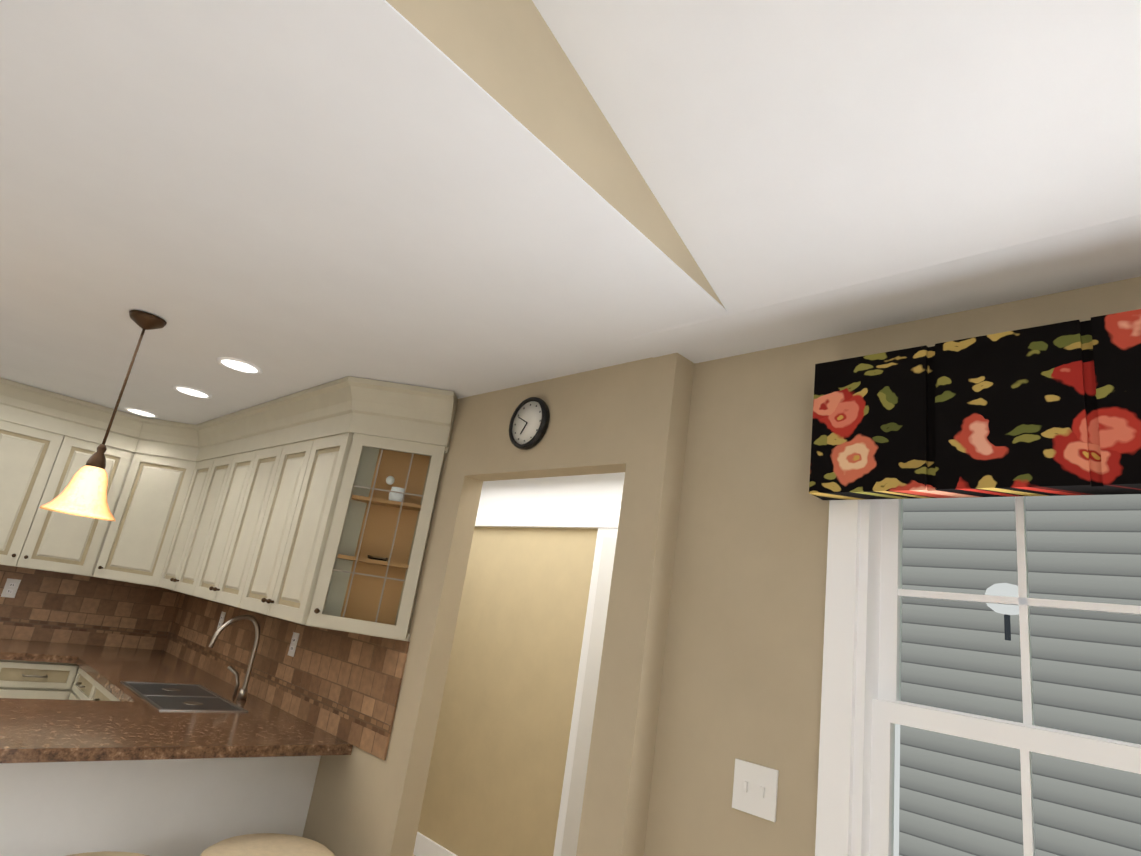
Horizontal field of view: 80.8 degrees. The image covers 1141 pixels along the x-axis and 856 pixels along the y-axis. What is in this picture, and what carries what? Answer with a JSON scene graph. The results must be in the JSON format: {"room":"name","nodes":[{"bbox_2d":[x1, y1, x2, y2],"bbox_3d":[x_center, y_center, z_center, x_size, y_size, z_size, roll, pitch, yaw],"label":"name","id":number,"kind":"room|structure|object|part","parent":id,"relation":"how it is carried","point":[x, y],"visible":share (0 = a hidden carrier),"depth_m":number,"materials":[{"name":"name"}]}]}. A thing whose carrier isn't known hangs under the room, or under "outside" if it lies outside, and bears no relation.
{"room":"kitchen","nodes":[
{"label":"kitchen","id":0,"kind":"room"},
{"bbox_2d":[0,416,135,579],"bbox_3d":[-3.371,0.466,4.296,0.367,0.840,0.836,-8,-23,45],"label":"upper cabinet","id":1,"kind":"object","parent":0,"relation":"attached to","point":[37,462],"depth_m":4.20,"materials":[{"name":"wood"}]},
{"bbox_2d":[302,353,694,855],"bbox_3d":[-1.324,1.131,3.429,4.350,2.440,0.100,-8,-23,45],"label":"wall","id":2,"kind":"structure","parent":0,"point":[630,420],"depth_m":2.40,"materials":[{"name":"beige paint"}]},
{"bbox_2d":[92,444,191,587],"bbox_3d":[-2.786,0.654,4.631,0.684,0.840,0.634,-8,-23,45],"label":"upper cabinet","id":3,"kind":"object","parent":2,"relation":"attached to","point":[146,506],"depth_m":4.43,"materials":[{"name":"wood"}]},
{"bbox_2d":[152,412,247,599],"bbox_3d":[-2.213,0.524,4.290,0.833,1.066,0.373,-8,-23,45],"label":"upper cabinet","id":4,"kind":"object","parent":2,"relation":"attached to","point":[215,443],"depth_m":4.20,"materials":[{"name":"wood"}]},
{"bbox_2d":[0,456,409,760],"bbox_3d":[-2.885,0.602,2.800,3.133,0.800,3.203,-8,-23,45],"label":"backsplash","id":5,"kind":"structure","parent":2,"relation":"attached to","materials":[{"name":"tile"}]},
{"bbox_2d":[192,404,287,607],"bbox_3d":[-1.689,0.461,3.794,0.845,1.066,0.333,-8,-23,45],"label":"upper cabinet","id":6,"kind":"object","parent":2,"relation":"attached to","point":[220,572],"depth_m":3.69,"materials":[{"name":"wood"}]},
{"bbox_2d":[232,380,431,639],"bbox_3d":[-1.176,0.392,3.281,0.844,1.066,0.333,-8,-23,45],"label":"upper cabinet","id":7,"kind":"object","parent":2,"relation":"attached to","point":[280,571],"depth_m":3.09,"materials":[{"name":"wood"}]},
{"bbox_3d":[-2.850,-0.469,2.722,2.901,0.232,3.903,-8,-23,45],"label":"kitchen crown trim","id":8,"kind":"part","parent":7,"relation":"part of","materials":[{"name":"white wood"}]},
{"bbox_2d":[332,624,409,635],"bbox_3d":[-0.820,0.466,2.994,0.286,0.810,0.285,-8,-23,45],"label":"upper cabinet","id":9,"kind":"object","parent":2,"relation":"attached to","point":[351,627],"depth_m":2.76,"materials":[{"name":"wood"}]},
{"bbox_2d":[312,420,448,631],"bbox_3d":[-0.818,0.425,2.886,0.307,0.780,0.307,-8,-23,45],"label":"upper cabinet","id":10,"kind":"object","parent":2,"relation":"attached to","point":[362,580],"depth_m":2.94,"materials":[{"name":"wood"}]},
{"bbox_2d":[509,397,549,449],"bbox_3d":[-0.165,-0.019,2.620,0.216,0.216,0.030,-8,-23,45],"label":"wall clock","id":11,"kind":"object","parent":2,"relation":"attached to","point":[529,423],"visible":1,"depth_m":2.61,"materials":[{"name":"black"}]},
{"bbox_2d":[417,472,624,855],"bbox_3d":[-0.416,1.396,4.330,4.310,3.700,0.100,-8,-23,45],"label":"wall","id":12,"kind":"structure","parent":0,"point":[494,783],"depth_m":4.11,"materials":[{"name":"beige paint"}]},
{"bbox_2d":[413,520,618,855],"bbox_3d":[-0.545,1.646,4.246,4.200,2.140,0.040,-8,-23,45],"label":"trim","id":13,"kind":"structure","parent":12,"relation":"attached to","point":[425,846],"depth_m":4.20,"materials":[{"name":"white wood"}]},
{"bbox_2d":[553,528,617,855],"bbox_3d":[0.342,1.534,3.315,0.980,2.100,0.087,-8,-23,45],"label":"door frame","id":14,"kind":"structure","parent":12,"relation":"in","point":[570,812],"depth_m":3.62,"materials":[{"name":"white wood"}]},
{"bbox_2d":[386,0,723,306],"bbox_3d":[-1.413,-1.451,0.084,0.299,0.585,5.802,-5,-21,41],"label":"wall","id":15,"kind":"structure","parent":0,"point":[510,57],"depth_m":1.35,"materials":[{"name":"beige paint"}]},
{"bbox_2d":[0,0,1140,424],"bbox_3d":[-1.056,-1.295,0.543,9.450,0.663,7.550,-8,-23,45],"label":"ceiling","id":16,"kind":"structure","parent":0,"point":[290,196],"depth_m":1.50,"materials":[{"name":"white paint"}]},
{"bbox_2d":[39,310,166,520],"bbox_3d":[-1.716,-0.060,2.523,0.232,0.785,0.232,-8,-23,45],"label":"pendant light","id":17,"kind":"object","parent":16,"relation":"hanging from","point":[83,493],"visible":1,"depth_m":2.42,"materials":[{"name":"beige glass"}]},
{"bbox_2d":[124,407,157,417],"bbox_3d":[-2.811,-0.101,4.389,0.194,0.005,0.194,3,-17,19],"label":"recessed light","id":18,"kind":"object","parent":16,"relation":"in","point":[133,410],"depth_m":4.38,"materials":[{"name":"white"}]},
{"bbox_2d":[173,385,211,398],"bbox_3d":[-2.068,-0.195,3.667,0.194,0.005,0.194,-3,-20,36],"label":"recessed light","id":19,"kind":"object","parent":16,"relation":"in","point":[190,391],"depth_m":3.66,"materials":[{"name":"white"}]},
{"bbox_2d":[216,357,262,373],"bbox_3d":[-1.515,-0.284,3.067,0.194,0.005,0.194,-3,-20,36],"label":"recessed light","id":20,"kind":"object","parent":16,"relation":"in","point":[238,365],"depth_m":3.06,"materials":[{"name":"white"}]},
{"bbox_2d":[644,277,1140,855],"bbox_3d":[2.055,0.722,0.221,5.000,2.440,0.150,-8,-23,45],"label":"wall","id":21,"kind":"structure","parent":0,"point":[742,661],"depth_m":1.85,"materials":[{"name":"beige paint"}]},
{"bbox_2d":[732,758,778,821],"bbox_3d":[0.465,0.915,1.696,0.120,0.116,0.012,-8,-23,45],"label":"light switch","id":22,"kind":"object","parent":21,"relation":"attached to","point":[755,787],"visible":1,"depth_m":1.69,"materials":[{"name":"white plastic"}]},
{"bbox_2d":[809,309,1140,499],"bbox_3d":[1.867,-0.153,0.607,3.400,0.360,0.083,-8,-23,45],"label":"valance","id":23,"kind":"object","parent":21,"relation":"attached to","point":[1050,410],"visible":0.98,"depth_m":1.49,"materials":[{"name":"fabric"}]},
{"bbox_2d":[815,495,1140,855],"bbox_3d":[1.031,0.679,1.288,1.105,1.460,0.200,-8,-23,45],"label":"window","id":24,"kind":"structure","parent":21,"relation":"in","point":[865,709],"depth_m":1.57,"materials":[{"name":"white wood"}]},
{"bbox_3d":[-1.467,1.364,-0.228,9.450,0.060,7.550,-8,-23,45],"label":"floor","id":25,"kind":"structure","parent":0,"visible":0},
{"bbox_2d":[0,764,31,855],"bbox_3d":[-2.459,1.359,1.992,0.510,0.880,1.097,-8,-23,45],"label":"base cabinet","id":26,"kind":"object","parent":25,"relation":"on","point":[13,777],"depth_m":2.24,"materials":[{"name":"wood"}]},
{"bbox_2d":[4,760,171,855],"bbox_3d":[-1.972,1.572,2.464,0.490,0.880,0.555,-8,-23,45],"label":"half wall","id":27,"kind":"structure","parent":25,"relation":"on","point":[113,805],"depth_m":2.38,"materials":[{"name":"paint"}]},
{"bbox_2d":[0,636,351,763],"bbox_3d":[-3.040,1.013,2.777,2.867,0.041,3.202,-8,-23,45],"label":"countertop","id":28,"kind":"structure","parent":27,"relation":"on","point":[60,703],"depth_m":2.87,"materials":[{"name":"brown stone"}]},
{"bbox_2d":[120,681,248,712],"bbox_3d":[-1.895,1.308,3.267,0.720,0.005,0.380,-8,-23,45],"label":"sink","id":29,"kind":"object","parent":28,"relation":"in","point":[160,697],"depth_m":3.22,"materials":[{"name":"silver metal"}]},
{"bbox_2d":[208,614,260,699],"bbox_3d":[-1.759,1.168,3.454,0.133,0.412,0.256,-8,-23,45],"label":"faucet","id":30,"kind":"object","parent":28,"relation":"on","point":[242,695],"depth_m":3.46,"materials":[{"name":"silver metal"}]},
{"bbox_2d":[67,851,148,855],"bbox_3d":[-1.452,1.630,1.918,0.475,0.628,0.475,-8,-23,45],"label":"bar stool","id":31,"kind":"object","parent":25,"relation":"on","point":[105,853],"visible":1,"depth_m":2.16,"materials":[{"name":"beige fabric"}]},
{"bbox_2d":[200,833,334,855],"bbox_3d":[-1.098,1.790,2.279,0.462,0.628,0.462,-8,-23,45],"label":"bar stool","id":32,"kind":"object","parent":25,"relation":"on","point":[266,844],"visible":1,"depth_m":2.40,"materials":[{"name":"beige fabric"}]},
{"label":"outside","id":33,"kind":"structure","parent":0,"visible":0},
{"bbox_2d":[893,494,1140,855],"bbox_3d":[8.575,-1.774,3.676,28.000,13.000,7.250,-8,-23,45],"label":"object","id":34,"kind":"structure","parent":33,"point":[1100,713],"depth_m":3.63,"materials":[{"name":"grey plastic"}]}
]}

